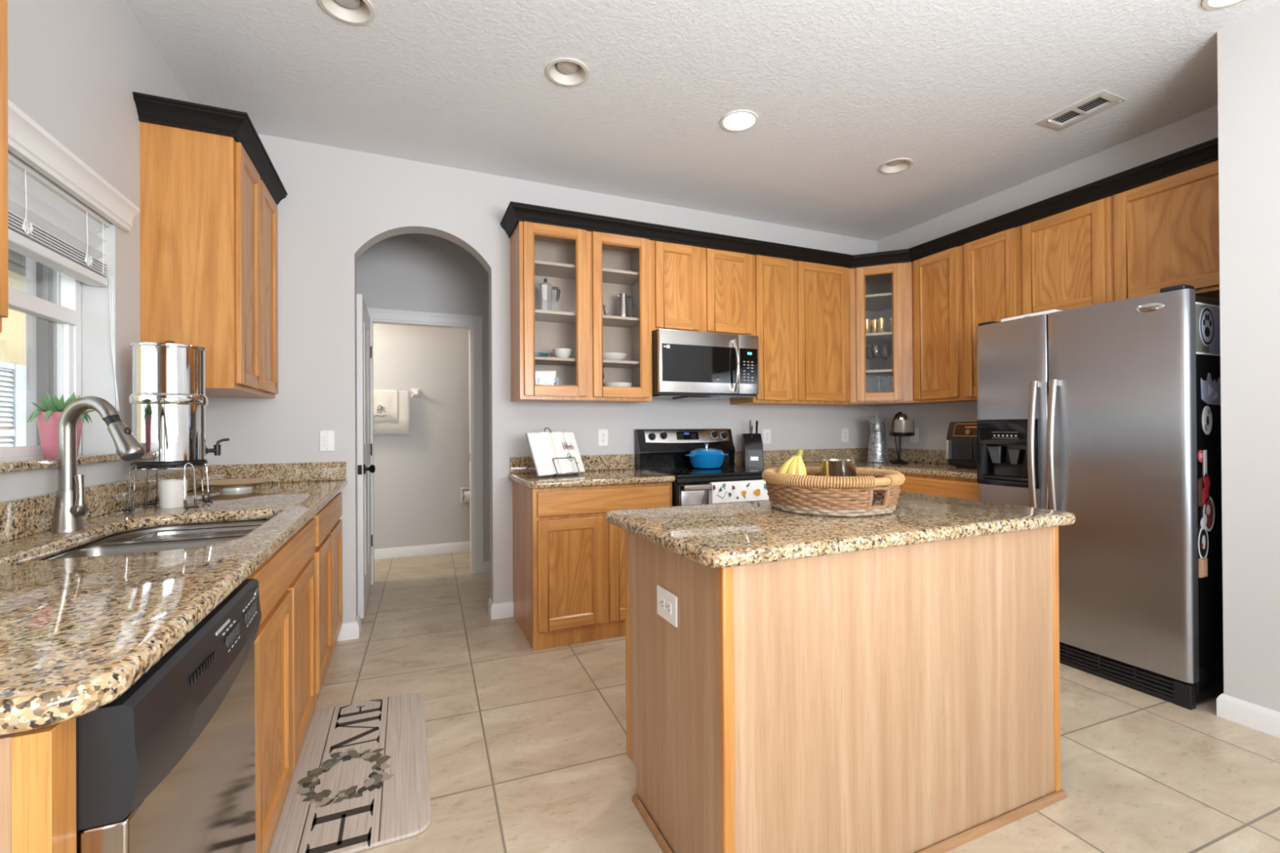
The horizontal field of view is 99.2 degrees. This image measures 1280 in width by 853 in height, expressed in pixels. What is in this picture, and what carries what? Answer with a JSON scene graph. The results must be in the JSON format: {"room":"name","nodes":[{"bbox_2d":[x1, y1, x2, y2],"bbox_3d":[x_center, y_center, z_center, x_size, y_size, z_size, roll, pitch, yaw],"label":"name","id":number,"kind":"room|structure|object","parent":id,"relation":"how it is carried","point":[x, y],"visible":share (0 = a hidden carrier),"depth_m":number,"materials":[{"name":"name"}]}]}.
{"room":"kitchen","nodes":[
{"label":"kitchen","id":0,"kind":"room"},
{"bbox_2d":[0,0,206,502],"bbox_3d":[-0.810,-0.208,-0.857,0.237,2.810,8.262,0,0,-23],"label":"wall","id":1,"kind":"structure","parent":0,"point":[76,67],"depth_m":1.91,"materials":[{"name":"grey paint"}]},
{"bbox_2d":[0,0,8,332],"bbox_3d":[-1.108,-0.702,0.546,0.328,1.068,0.800,0,0,-23],"label":"upper cabinet","id":2,"kind":"object","parent":1,"relation":"attached to","point":[3,3],"visible":1,"depth_m":0.94,"materials":[{"name":"brown wood"}]},
{"bbox_2d":[0,261,81,460],"bbox_3d":[-1.789,-0.329,1.359,0.110,0.906,1.212,0,0,-23],"label":"window","id":3,"kind":"structure","parent":1,"relation":"in","point":[67,313],"depth_m":1.87,"materials":[{"name":"white paint"}]},
{"bbox_2d":[0,453,121,473],"bbox_3d":[-1.688,0.107,1.399,0.113,0.026,1.202,0,0,-23],"label":"windowsill","id":4,"kind":"structure","parent":1,"relation":"attached to","point":[38,463],"depth_m":1.56,"materials":[{"name":"stone"}]},
{"bbox_2d":[26,391,94,457],"bbox_3d":[-1.813,-0.007,1.723,0.164,0.205,0.166,0,0,-23],"label":"potted succulent","id":5,"kind":"object","parent":4,"relation":"on","point":[48,416],"visible":0.66,"depth_m":1.68,"materials":[{"name":"pink ceramic"}]},
{"bbox_2d":[35,412,84,457],"bbox_3d":[-1.827,0.026,1.718,0.107,0.140,0.107,0,0,-23],"label":"pot","id":6,"kind":"object","parent":5,"relation":"attached to","point":[48,431],"depth_m":1.68,"materials":[{"name":"pink ceramic"}]},
{"bbox_2d":[8,99,139,410],"bbox_3d":[-1.669,-0.436,1.416,0.116,0.772,1.316,0,0,-23],"label":"window blind","id":7,"kind":"object","parent":1,"relation":"attached to","point":[57,203],"visible":0.97,"depth_m":1.66,"materials":[{"name":"white paint"}]},
{"bbox_2d":[0,461,346,543],"bbox_3d":[-1.440,0.245,1.737,0.649,0.102,2.731,0,0,-23],"label":"backsplash","id":8,"kind":"structure","parent":1,"relation":"attached to","point":[20,517],"depth_m":2.03,"materials":[{"name":"stone"}]},
{"bbox_2d":[139,121,278,398],"bbox_3d":[-1.980,-0.690,2.575,0.328,1.068,0.774,0,0,-23],"label":"upper cabinet","id":9,"kind":"object","parent":1,"relation":"attached to","point":[208,219],"visible":1,"depth_m":2.25,"materials":[{"name":"brown wood"}]},
{"bbox_2d":[133,91,287,204],"bbox_3d":[-1.953,-1.248,2.557,0.366,0.084,0.836,0,0,-23],"label":"crown molding","id":10,"kind":"structure","parent":9,"relation":"attached to","point":[153,109],"depth_m":2.23,"materials":[{"name":"black paint"}]},
{"bbox_2d":[373,323,470,549],"bbox_3d":[-2.417,-0.177,5.112,3.000,2.810,0.100,0,0,-23],"label":"wall","id":11,"kind":"structure","parent":0,"point":[420,475],"depth_m":5.21,"materials":[{"name":"grey paint"}]},
{"bbox_2d":[409,388,420,397],"bbox_3d":[-2.433,-0.318,5.009,0.767,0.087,0.078,0,0,-23],"label":"towel bar","id":12,"kind":"object","parent":11,"relation":"attached to","point":[415,393],"visible":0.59,"depth_m":5.16,"materials":[{"name":"silver metal"}]},
{"bbox_2d":[373,389,398,423],"bbox_3d":[-2.408,-0.184,4.984,0.356,0.311,0.058,0,0,-23],"label":"hand towel","id":13,"kind":"object","parent":12,"relation":"hanging from","point":[385,402],"visible":0.62,"depth_m":5.00,"materials":[{"name":"beige fabric"}]},
{"bbox_2d":[373,391,409,435],"bbox_3d":[-2.399,-0.128,4.989,0.536,0.408,0.037,0,0,-23],"label":"bath towel","id":14,"kind":"object","parent":12,"relation":"hanging from","point":[402,427],"visible":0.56,"depth_m":5.05,"materials":[{"name":"beige fabric"}]},
{"bbox_2d":[373,541,470,559],"bbox_3d":[-2.431,1.181,5.034,2.700,0.094,0.016,0,0,-23],"label":"baseboard","id":15,"kind":"structure","parent":11,"relation":"attached to","point":[437,548],"depth_m":5.18,"materials":[{"name":"white paint"}]},
{"bbox_2d":[355,233,489,561],"bbox_3d":[-2.059,-0.182,4.281,3.000,2.810,0.110,0,0,-23],"label":"wall","id":16,"kind":"structure","parent":0,"point":[410,272],"depth_m":4.39,"materials":[{"name":"grey paint"}]},
{"bbox_2d":[356,293,375,618],"bbox_3d":[-1.928,0.189,3.810,0.170,2.047,0.830,0,0,-23],"label":"door","id":17,"kind":"structure","parent":16,"relation":"in","point":[364,447],"depth_m":3.49,"materials":[{"name":"white paint"}]},
{"bbox_2d":[366,307,484,584],"bbox_3d":[-1.751,0.153,4.399,0.922,2.141,0.132,0,0,-23],"label":"trim","id":18,"kind":"structure","parent":16,"relation":"attached to","point":[473,324],"depth_m":4.50,"materials":[{"name":"white paint"}]},
{"bbox_2d":[206,133,878,640],"bbox_3d":[-0.136,-0.196,3.858,5.200,2.810,0.130,0,0,-23],"label":"wall","id":19,"kind":"structure","parent":0,"point":[339,203],"depth_m":3.27,"materials":[{"name":"grey paint"}]},
{"bbox_2d":[320,431,334,451],"bbox_3d":[-1.768,0.082,3.077,0.073,0.116,0.011,0,0,-23],"label":"light switch","id":20,"kind":"object","parent":19,"relation":"attached to","point":[326,437],"visible":1,"depth_m":3.08,"materials":[{"name":"white plastic"}]},
{"bbox_2d":[337,614,360,641],"bbox_3d":[-1.692,1.169,3.172,0.108,0.094,0.146,0,0,-23],"label":"baseboard","id":21,"kind":"structure","parent":19,"relation":"attached to","point":[350,630],"depth_m":3.11,"materials":[{"name":"white paint"}]},
{"bbox_2d":[487,597,513,619],"bbox_3d":[-0.898,1.166,3.514,0.144,0.094,0.146,0,0,-23],"label":"baseboard","id":22,"kind":"structure","parent":19,"relation":"attached to","point":[501,610],"depth_m":3.45,"materials":[{"name":"white paint"}]},
{"bbox_2d":[510,453,634,473],"bbox_3d":[-0.437,0.245,3.643,0.853,0.102,0.020,0,0,-23],"label":"backsplash","id":23,"kind":"structure","parent":19,"relation":"attached to","point":[624,461],"depth_m":3.69,"materials":[{"name":"stone"}]},
{"bbox_2d":[510,221,652,403],"bbox_3d":[-0.372,-0.697,3.511,0.856,1.068,0.328,0,0,-23],"label":"upper cabinet","id":24,"kind":"object","parent":19,"relation":"attached to","point":[588,268],"visible":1,"depth_m":3.47,"materials":[{"name":"brown wood"}]},
{"bbox_2d":[535,278,560,311],"bbox_3d":[-0.580,-0.819,3.431,0.151,0.228,0.085,0,0,-1],"label":"moka pot","id":25,"kind":"object","parent":24,"relation":"on","point":[545,289],"visible":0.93,"depth_m":3.40,"materials":[{"name":"silver metal"}]},
{"bbox_2d":[534,260,639,285],"bbox_3d":[-0.382,-0.993,3.530,0.818,0.018,0.262,0,0,-23],"label":"shelf","id":26,"kind":"object","parent":24,"relation":"attached to","point":[552,271],"depth_m":3.54,"materials":[{"name":"beige wood"}]},
{"bbox_2d":[534,309,639,328],"bbox_3d":[-0.380,-0.696,3.529,0.818,0.018,0.262,0,0,-23],"label":"shelf","id":27,"kind":"object","parent":24,"relation":"attached to","point":[547,317],"depth_m":3.53,"materials":[{"name":"beige wood"}]},
{"bbox_2d":[534,356,639,368],"bbox_3d":[-0.378,-0.413,3.528,0.818,0.018,0.262,0,0,-23],"label":"shelf","id":28,"kind":"object","parent":24,"relation":"attached to","point":[540,362],"depth_m":3.52,"materials":[{"name":"beige wood"}]},
{"bbox_2d":[603,352,627,360],"bbox_3d":[-0.186,-0.449,3.604,0.210,0.052,0.210,0,0,-23],"label":"serving bowl","id":29,"kind":"object","parent":24,"relation":"on","point":[606,356],"visible":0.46,"depth_m":3.53,"materials":[{"name":"white ceramic"}]},
{"bbox_2d":[616,293,635,316],"bbox_3d":[-0.093,-0.797,3.646,0.135,0.180,0.088,0,0,-23],"label":"coffee maker","id":30,"kind":"object","parent":24,"relation":"on","point":[622,309],"visible":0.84,"depth_m":3.61,"materials":[{"name":"grey metal"}]},
{"bbox_2d":[500,137,1218,268],"bbox_3d":[1.059,-1.263,3.538,3.776,0.084,1.574,0,0,13],"label":"crown molding","id":31,"kind":"structure","parent":24,"relation":"attached to","point":[1205,153],"depth_m":3.39,"materials":[{"name":"black paint"}]},
{"bbox_2d":[597,429,608,446],"bbox_3d":[-0.253,0.076,3.730,0.073,0.116,0.009,0,0,-23],"label":"power outlet","id":32,"kind":"object","parent":19,"relation":"attached to","point":[602,434],"visible":1,"depth_m":3.73,"materials":[{"name":"white plastic"}]},
{"bbox_2d":[651,240,752,335],"bbox_3d":[0.381,-0.930,3.836,0.784,0.608,0.328,0,0,-23],"label":"upper cabinet","id":33,"kind":"object","parent":19,"relation":"attached to","point":[694,288],"visible":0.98,"depth_m":3.69,"materials":[{"name":"brown wood"}]},
{"bbox_2d":[652,328,759,399],"bbox_3d":[0.403,-0.406,3.767,0.760,0.434,0.464,0,0,-23],"label":"microwave oven","id":34,"kind":"object","parent":33,"relation":"attached to","point":[687,365],"visible":1,"depth_m":3.59,"materials":[{"name":"silver metal"}]},
{"bbox_2d":[729,254,850,405],"bbox_3d":[1.157,-0.704,4.168,0.901,1.068,0.328,0,0,-23],"label":"upper cabinet","id":35,"kind":"object","parent":19,"relation":"attached to","point":[801,309],"visible":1,"depth_m":4.01,"materials":[{"name":"brown wood"}]},
{"bbox_2d":[734,448,948,464],"bbox_3d":[1.643,0.233,3.787,1.541,0.102,1.399,0,0,-23],"label":"backsplash","id":36,"kind":"structure","parent":19,"relation":"attached to","point":[926,455],"depth_m":4.39,"materials":[{"name":"stone"}]},
{"bbox_2d":[831,262,937,406],"bbox_3d":[1.908,-0.708,4.337,0.610,1.068,0.610,0,0,-23],"label":"upper cabinet","id":37,"kind":"object","parent":19,"relation":"attached to","point":[883,291],"visible":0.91,"depth_m":4.17,"materials":[{"name":"brown wood"}]},
{"bbox_2d":[865,292,892,311],"bbox_3d":[1.905,-1.005,4.336,0.583,0.018,0.583,0,0,-23],"label":"shelf","id":38,"kind":"object","parent":37,"relation":"attached to","point":[882,302],"depth_m":4.37,"materials":[{"name":"beige wood"}]},
{"bbox_2d":[865,331,892,346],"bbox_3d":[1.907,-0.708,4.335,0.583,0.018,0.583,0,0,-23],"label":"shelf","id":39,"kind":"object","parent":37,"relation":"attached to","point":[885,339],"depth_m":4.36,"materials":[{"name":"beige wood"}]},
{"bbox_2d":[866,368,893,378],"bbox_3d":[1.909,-0.425,4.334,0.583,0.018,0.583,0,0,-23],"label":"shelf","id":40,"kind":"object","parent":37,"relation":"attached to","point":[870,374],"depth_m":4.33,"materials":[{"name":"beige wood"}]},
{"bbox_2d":[124,0,1279,241],"bbox_3d":[0.849,-1.667,0.919,5.700,0.100,10.400,0,0,-23],"label":"ceiling","id":41,"kind":"structure","parent":0,"point":[838,91],"depth_m":2.57,"materials":[{"name":"white paint"}]},
{"bbox_2d":[317,0,375,25],"bbox_3d":[-1.114,-1.627,2.067,0.196,0.067,0.196,0,0,-23],"label":"recessed light","id":42,"kind":"object","parent":41,"relation":"in","point":[356,12],"visible":1,"depth_m":2.12,"materials":[{"name":"beige metal"}]},
{"bbox_2d":[546,57,589,86],"bbox_3d":[-0.328,-1.631,2.465,0.196,0.067,0.196,0,0,-23],"label":"recessed light","id":43,"kind":"object","parent":41,"relation":"in","point":[565,72],"visible":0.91,"depth_m":2.49,"materials":[{"name":"beige metal"}]},
{"bbox_2d":[720,109,758,131],"bbox_3d":[0.521,-1.629,2.862,0.196,0.057,0.196,0,0,-23],"label":"recessed light","id":44,"kind":"object","parent":41,"relation":"in","point":[741,120],"visible":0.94,"depth_m":2.85,"materials":[{"name":"white paint"}]},
{"bbox_2d":[878,157,913,173],"bbox_3d":[1.581,-1.639,3.368,0.196,0.067,0.196,0,0,-23],"label":"recessed light","id":45,"kind":"object","parent":41,"relation":"in","point":[897,165],"visible":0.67,"depth_m":3.40,"materials":[{"name":"beige metal"}]},
{"bbox_2d":[1035,89,1127,131],"bbox_3d":[2.257,-1.651,2.796,0.206,0.096,0.305,0,0,-23],"label":"ceiling vent","id":46,"kind":"object","parent":41,"relation":"in","point":[1102,96],"visible":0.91,"depth_m":2.79,"materials":[{"name":"white metal"}]},
{"bbox_2d":[1201,0,1246,9],"bbox_3d":[2.218,-1.648,2.014,0.196,0.067,0.196,0,0,-23],"label":"recessed light","id":47,"kind":"object","parent":41,"relation":"in","point":[1206,4],"visible":1,"depth_m":2.09,"materials":[{"name":"beige"}]},
{"bbox_2d":[314,551,1279,852],"bbox_3d":[0.867,1.223,0.909,5.700,0.060,10.400,0,0,-23],"label":"floor","id":48,"kind":"structure","parent":0,"point":[526,747],"depth_m":2.03,"materials":[{"name":"beige tile"}]},
{"bbox_2d":[0,717,76,852],"bbox_3d":[-0.922,0.766,0.489,0.608,0.872,0.049,0,0,-23],"label":"base cabinet","id":49,"kind":"object","parent":48,"relation":"on","point":[37,766],"visible":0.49,"depth_m":0.58,"materials":[{"name":"brown wood"}]},
{"bbox_2d":[75,577,262,852],"bbox_3d":[-0.999,0.770,0.816,0.628,0.868,0.607,0,0,-23],"label":"dishwasher","id":50,"kind":"object","parent":48,"relation":"on","point":[167,765],"visible":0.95,"depth_m":0.80,"materials":[{"name":"grey metal"}]},
{"bbox_2d":[195,492,342,708],"bbox_3d":[-1.793,0.777,2.541,0.632,0.875,0.969,0,0,-23],"label":"base cabinet","id":51,"kind":"object","parent":48,"relation":"on","point":[327,554],"visible":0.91,"depth_m":2.56,"materials":[{"name":"brown wood"}]},
{"bbox_2d":[0,461,347,735],"bbox_3d":[-1.434,0.264,1.729,0.654,0.140,2.749,0,0,-23],"label":"countertop","id":52,"kind":"structure","parent":51,"relation":"on","point":[77,633],"depth_m":1.03,"materials":[{"name":"stone"}]},
{"bbox_2d":[49,395,145,533],"bbox_3d":[-1.534,0.105,1.539,0.272,0.382,0.069,0,0,9],"label":"kitchen faucet","id":53,"kind":"object","parent":52,"relation":"on","point":[70,506],"visible":1,"depth_m":1.54,"materials":[{"name":"silver metal"}]},
{"bbox_2d":[42,519,269,559],"bbox_3d":[-1.343,0.437,1.564,0.465,0.207,0.740,0,0,-23],"label":"sink","id":54,"kind":"object","parent":52,"relation":"in","point":[121,543],"visible":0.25,"depth_m":1.62,"materials":[{"name":"metal"}]},
{"bbox_2d":[130,524,262,541],"bbox_3d":[-1.411,0.423,1.768,0.324,0.163,0.213,0,0,-23],"label":"grid","id":55,"kind":"object","parent":54,"relation":"in","point":[211,527],"visible":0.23,"depth_m":1.82,"materials":[{"name":"silver metal"}]},
{"bbox_2d":[123,462,213,512],"bbox_3d":[-1.735,0.214,2.012,0.222,0.168,0.222,0,0,-23],"label":"wire stand","id":56,"kind":"object","parent":52,"relation":"on","point":[191,466],"visible":0.84,"depth_m":1.98,"materials":[{"name":"silver metal"}]},
{"bbox_2d":[128,341,229,466],"bbox_3d":[-1.717,-0.086,2.022,0.267,0.458,0.223,0,0,-23],"label":"water filter","id":57,"kind":"object","parent":56,"relation":"on","point":[168,399],"visible":1,"depth_m":1.93,"materials":[{"name":"silver metal"}]},
{"bbox_2d":[158,479,187,508],"bbox_3d":[-1.734,0.249,2.023,0.084,0.100,0.084,0,0,-23],"label":"ceramic cup","id":58,"kind":"object","parent":52,"relation":"on","point":[171,491],"visible":0.88,"depth_m":1.99,"materials":[{"name":"white ceramic"}]},
{"bbox_2d":[197,478,273,491],"bbox_3d":[-1.931,0.281,2.608,0.294,0.041,0.294,0,0,-23],"label":"serving platter","id":59,"kind":"object","parent":52,"relation":"on","point":[242,484],"visible":0.98,"depth_m":2.58,"materials":[{"name":"brown"}]},
{"bbox_2d":[246,518,315,852],"bbox_3d":[-1.383,0.772,1.588,0.632,0.875,1.100,0,0,-23],"label":"base cabinet","id":60,"kind":"object","parent":48,"relation":"on","point":[285,642],"visible":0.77,"depth_m":1.62,"materials":[{"name":"brown wood"}]},
{"bbox_2d":[267,693,431,852],"bbox_3d":[-1.006,1.200,1.950,0.452,0.015,0.932,0,0,-23],"label":"kitchen mat","id":61,"kind":"object","parent":48,"relation":"on","point":[360,781],"visible":0.97,"depth_m":1.83,"materials":[{"name":"beige fabric"}]},
{"bbox_2d":[512,480,671,650],"bbox_3d":[-0.306,0.771,3.362,0.836,0.875,0.632,0,0,-23],"label":"base cabinet","id":62,"kind":"object","parent":48,"relation":"on","point":[569,561],"visible":0.66,"depth_m":3.04,"materials":[{"name":"brown wood"}]},
{"bbox_2d":[508,453,675,488],"bbox_3d":[-0.316,0.263,3.352,0.866,0.140,0.651,0,0,-23],"label":"countertop","id":63,"kind":"structure","parent":62,"relation":"on","point":[600,469],"depth_m":3.29,"materials":[{"name":"stone"}]},
{"bbox_2d":[544,427,579,476],"bbox_3d":[-0.489,0.151,3.287,0.176,0.290,0.176,-1,0,41],"label":"book stand","id":64,"kind":"object","parent":63,"relation":"on","point":[545,428],"visible":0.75,"depth_m":3.25,"materials":[{"name":"black metal"}]},
{"bbox_2d":[525,431,585,476],"bbox_3d":[-0.499,0.161,3.276,0.133,0.256,0.366,-1,0,41],"label":"open cookbook","id":65,"kind":"object","parent":64,"relation":"on","point":[544,446],"visible":0.99,"depth_m":3.25,"materials":[{"name":"white paper"}]},
{"bbox_2d":[635,428,767,506],"bbox_3d":[0.456,0.600,3.628,0.759,1.170,0.708,0,0,-23],"label":"electric range","id":66,"kind":"object","parent":48,"relation":"on","point":[664,451],"depth_m":3.74,"materials":[{"name":"black metal"}]},
{"bbox_2d":[640,465,767,478],"bbox_3d":[0.457,0.296,3.622,0.759,0.018,0.567,0,0,-23],"label":"cooktop","id":67,"kind":"object","parent":66,"relation":"in","point":[677,471],"depth_m":3.47,"materials":[{"name":"black glass"}]},
{"bbox_2d":[688,454,724,468],"bbox_3d":[0.460,0.240,3.756,0.254,0.092,0.254,0,0,-23],"label":"pot","id":68,"kind":"object","parent":66,"relation":"on","point":[697,461],"depth_m":3.66,"materials":[{"name":"blue ceramic"}]},
{"bbox_2d":[709,480,768,503],"bbox_3d":[0.613,0.507,3.322,0.417,0.351,0.043,0,0,-23],"label":"dish towel","id":69,"kind":"object","parent":66,"relation":"hanging from","point":[751,490],"visible":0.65,"depth_m":3.30,"materials":[{"name":"white fabric"}]},
{"bbox_2d":[712,483,766,498],"bbox_3d":[0.611,0.424,3.298,0.393,0.169,0.001,0,0,-23],"label":"print","id":70,"kind":"object","parent":69,"relation":"attached to","point":[720,491],"depth_m":3.30},
{"bbox_2d":[625,526,1067,852],"bbox_3d":[0.657,0.759,1.787,1.290,0.876,0.630,0,0,-23],"label":"kitchen island","id":71,"kind":"object","parent":48,"relation":"on","point":[904,699],"visible":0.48,"depth_m":1.48,"materials":[{"name":"brown wood"}]},
{"bbox_2d":[657,585,677,627],"bbox_3d":[0.075,0.505,1.536,0.009,0.085,0.125,0,0,-23],"label":"power outlet","id":72,"kind":"object","parent":71,"relation":"attached to","point":[667,602],"visible":1,"depth_m":1.52,"materials":[{"name":"white plastic"}]},
{"bbox_2d":[605,491,1075,568],"bbox_3d":[0.647,0.302,1.812,1.378,0.038,0.718,0,0,-23],"label":"island countertop","id":73,"kind":"structure","parent":71,"relation":"on","point":[742,533],"depth_m":1.56,"materials":[{"name":"stone"}]},
{"bbox_2d":[761,466,905,516],"bbox_3d":[0.661,0.218,1.888,0.476,0.128,0.471,0,0,-23],"label":"wicker basket","id":74,"kind":"object","parent":73,"relation":"on","point":[822,500],"visible":0.96,"depth_m":1.71,"materials":[{"name":"beige wicker"}]},
{"bbox_2d":[773,448,807,502],"bbox_3d":[0.535,0.179,1.943,0.106,0.198,0.109,0,0,-23],"label":"banana bunch","id":75,"kind":"object","parent":74,"relation":"in","point":[795,464],"visible":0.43,"depth_m":1.93,"materials":[{"name":"yellow food"}]},
{"bbox_2d":[820,458,856,488],"bbox_3d":[0.709,0.197,1.947,0.124,0.154,0.124,0,0,-23],"label":"steel bowl","id":76,"kind":"object","parent":74,"relation":"in","point":[828,467],"visible":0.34,"depth_m":1.90,"materials":[{"name":"silver metal"}]},
{"bbox_2d":[899,473,977,500],"bbox_3d":[2.184,0.757,3.678,0.632,0.875,0.790,0,0,-23],"label":"base cabinet","id":77,"kind":"object","parent":48,"relation":"on","point":[953,487],"visible":0.02,"depth_m":3.48,"materials":[{"name":"brown wood"}]},
{"bbox_2d":[976,284,1223,710],"bbox_3d":[2.420,0.294,2.839,0.802,1.792,0.936,0,0,-23],"label":"refrigerator","id":78,"kind":"object","parent":48,"relation":"on","point":[1092,413],"depth_m":2.50,"materials":[{"name":"silver metal"}]},
{"bbox_2d":[1197,518,1208,558],"bbox_3d":[2.402,0.480,2.323,0.084,0.182,0.004,0,0,-23],"label":"magnet","id":79,"kind":"object","parent":78,"relation":"attached to","point":[1202,541],"visible":1,"depth_m":2.32,"materials":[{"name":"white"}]},
{"bbox_2d":[1198,557,1208,577],"bbox_3d":[2.397,0.600,2.317,0.054,0.080,0.009,0,0,-23],"label":"magnet","id":80,"kind":"object","parent":78,"relation":"attached to","point":[1202,562],"visible":1,"depth_m":2.31,"materials":[{"name":"brown"}]},
{"bbox_2d":[1198,474,1210,506],"bbox_3d":[2.415,0.268,2.330,0.095,0.140,0.003,0,0,-23],"label":"magnet","id":81,"kind":"object","parent":78,"relation":"attached to","point":[1203,494],"visible":1,"depth_m":2.33,"materials":[{"name":"red plastic"}]},
{"bbox_2d":[1199,306,1214,346],"bbox_3d":[2.439,-0.430,2.343,0.124,0.170,0.003,0,0,-23],"label":"magnet","id":82,"kind":"object","parent":78,"relation":"attached to","point":[1206,325],"visible":1,"depth_m":2.34,"materials":[{"name":"grey plastic"}]},
{"bbox_2d":[1202,405,1212,434],"bbox_3d":[2.441,-0.027,2.343,0.080,0.124,0.003,0,0,-23],"label":"magnet","id":83,"kind":"object","parent":78,"relation":"attached to","point":[1206,414],"visible":1,"depth_m":2.34,"materials":[{"name":"white plastic"}]},
{"bbox_2d":[1195,302,1220,355],"bbox_3d":[2.463,-0.419,2.356,0.250,0.220,0.002,0,0,-23],"label":"photo card","id":84,"kind":"object","parent":78,"relation":"attached to","point":[1214,348],"visible":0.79,"depth_m":2.36,"materials":[{"name":"white paper"}]},
{"bbox_2d":[1202,496,1214,531],"bbox_3d":[2.443,0.376,2.342,0.102,0.150,0.003,0,0,-23],"label":"magnet","id":85,"kind":"object","parent":78,"relation":"attached to","point":[1208,518],"visible":1,"depth_m":2.34,"materials":[{"name":"red"}]},
{"bbox_2d":[1200,373,1221,405],"bbox_3d":[2.490,-0.162,2.366,0.205,0.140,0.002,0,0,-23],"label":"paper","id":86,"kind":"object","parent":78,"relation":"attached to","point":[1211,392],"visible":0.86,"depth_m":2.36,"materials":[{"name":"white paper"}]},
{"bbox_3d":[1.196,0.764,4.008,0.885,0.875,0.632,0,0,-23],"label":"base cabinet","id":87,"kind":"object","parent":48,"relation":"on","visible":0},
{"bbox_2d":[734,448,977,479],"bbox_3d":[1.643,0.252,3.787,1.541,0.140,1.399,0,0,-23],"label":"countertop","id":88,"kind":"structure","parent":87,"relation":"on","point":[921,461],"depth_m":4.24,"materials":[{"name":"stone"}]},
{"bbox_2d":[742,433,763,466],"bbox_3d":[0.828,0.171,4.009,0.132,0.238,0.177,0,0,3],"label":"knife block","id":89,"kind":"object","parent":88,"relation":"on","point":[752,446],"visible":1,"depth_m":3.94,"materials":[{"name":"black plastic"}]},
{"bbox_2d":[866,415,889,462],"bbox_3d":[1.899,0.098,4.348,0.166,0.372,0.166,0,0,10],"label":"metal pitcher","id":90,"kind":"object","parent":88,"relation":"on","point":[877,451],"visible":1,"depth_m":4.30,"materials":[{"name":"silver metal"}]},
{"bbox_2d":[889,411,915,463],"bbox_3d":[2.039,0.083,4.234,0.178,0.400,0.178,0,0,20],"label":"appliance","id":91,"kind":"object","parent":88,"relation":"on","point":[900,426],"visible":1,"depth_m":4.18,"materials":[{"name":"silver metal"}]},
{"bbox_2d":[889,419,915,432],"bbox_3d":[2.038,0.000,4.234,0.176,0.103,0.176,0,0,-23],"label":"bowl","id":92,"kind":"object","parent":91,"relation":"on","point":[895,425],"depth_m":4.16,"materials":[{"name":"metal"}]},
{"bbox_2d":[945,421,977,469],"bbox_3d":[2.300,0.123,3.601,0.370,0.312,0.400,0,0,-23],"label":"air fryer","id":93,"kind":"object","parent":88,"relation":"on","point":[961,443],"visible":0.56,"depth_m":3.62,"materials":[{"name":"grey plastic"}]},
{"bbox_2d":[876,105,1217,491],"bbox_3d":[2.615,-0.213,3.723,0.200,2.810,2.552,0,0,-23],"label":"wall","id":94,"kind":"structure","parent":0,"point":[932,421],"depth_m":3.66,"materials":[{"name":"grey paint"}]},
{"bbox_2d":[911,226,1020,403],"bbox_3d":[2.312,-0.712,3.755,0.328,1.068,0.777,0,0,-23],"label":"upper cabinet","id":95,"kind":"object","parent":94,"relation":"attached to","point":[956,290],"visible":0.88,"depth_m":3.71,"materials":[{"name":"brown wood"}]},
{"bbox_2d":[1020,160,1219,315],"bbox_3d":[2.667,-0.942,2.927,0.328,0.618,1.025,0,0,-23],"label":"upper cabinet","id":96,"kind":"object","parent":94,"relation":"attached to","point":[1144,240],"visible":0.54,"depth_m":2.83,"materials":[{"name":"brown wood"}]},
{"bbox_2d":[1217,0,1279,711],"bbox_3d":[3.924,-0.235,-0.211,0.904,2.810,5.710,0,0,-23],"label":"wall","id":97,"kind":"structure","parent":0,"point":[1248,49],"depth_m":2.15,"materials":[{"name":"grey paint"}]},
{"bbox_2d":[1216,693,1279,737],"bbox_3d":[3.621,1.124,-0.341,0.266,0.094,5.726,0,0,-23],"label":"baseboard","id":98,"kind":"structure","parent":97,"relation":"attached to","point":[1246,713],"depth_m":2.15,"materials":[{"name":"white paint"}]},
{"label":"outside","id":99,"kind":"structure","parent":0,"visible":0},
{"bbox_3d":[-8.033,1.582,1.979,10.790,0.060,22.000,0,0,-23],"label":"ground","id":100,"kind":"structure","parent":99,"visible":0},
{"bbox_2d":[0,248,26,447],"bbox_3d":[-5.926,-0.405,3.714,2.050,3.900,7.500,0,0,-23],"label":"house","id":101,"kind":"structure","parent":100,"relation":"on","point":[13,334],"depth_m":4.81,"materials":[{"name":"beige paint"}]},
{"bbox_2d":[0,361,26,447],"bbox_3d":[-5.554,0.071,4.861,0.035,1.250,1.220,0,0,-23],"label":"shutter","id":102,"kind":"object","parent":101,"relation":"hanging from","point":[12,374],"depth_m":4.80,"materials":[{"name":"white"}]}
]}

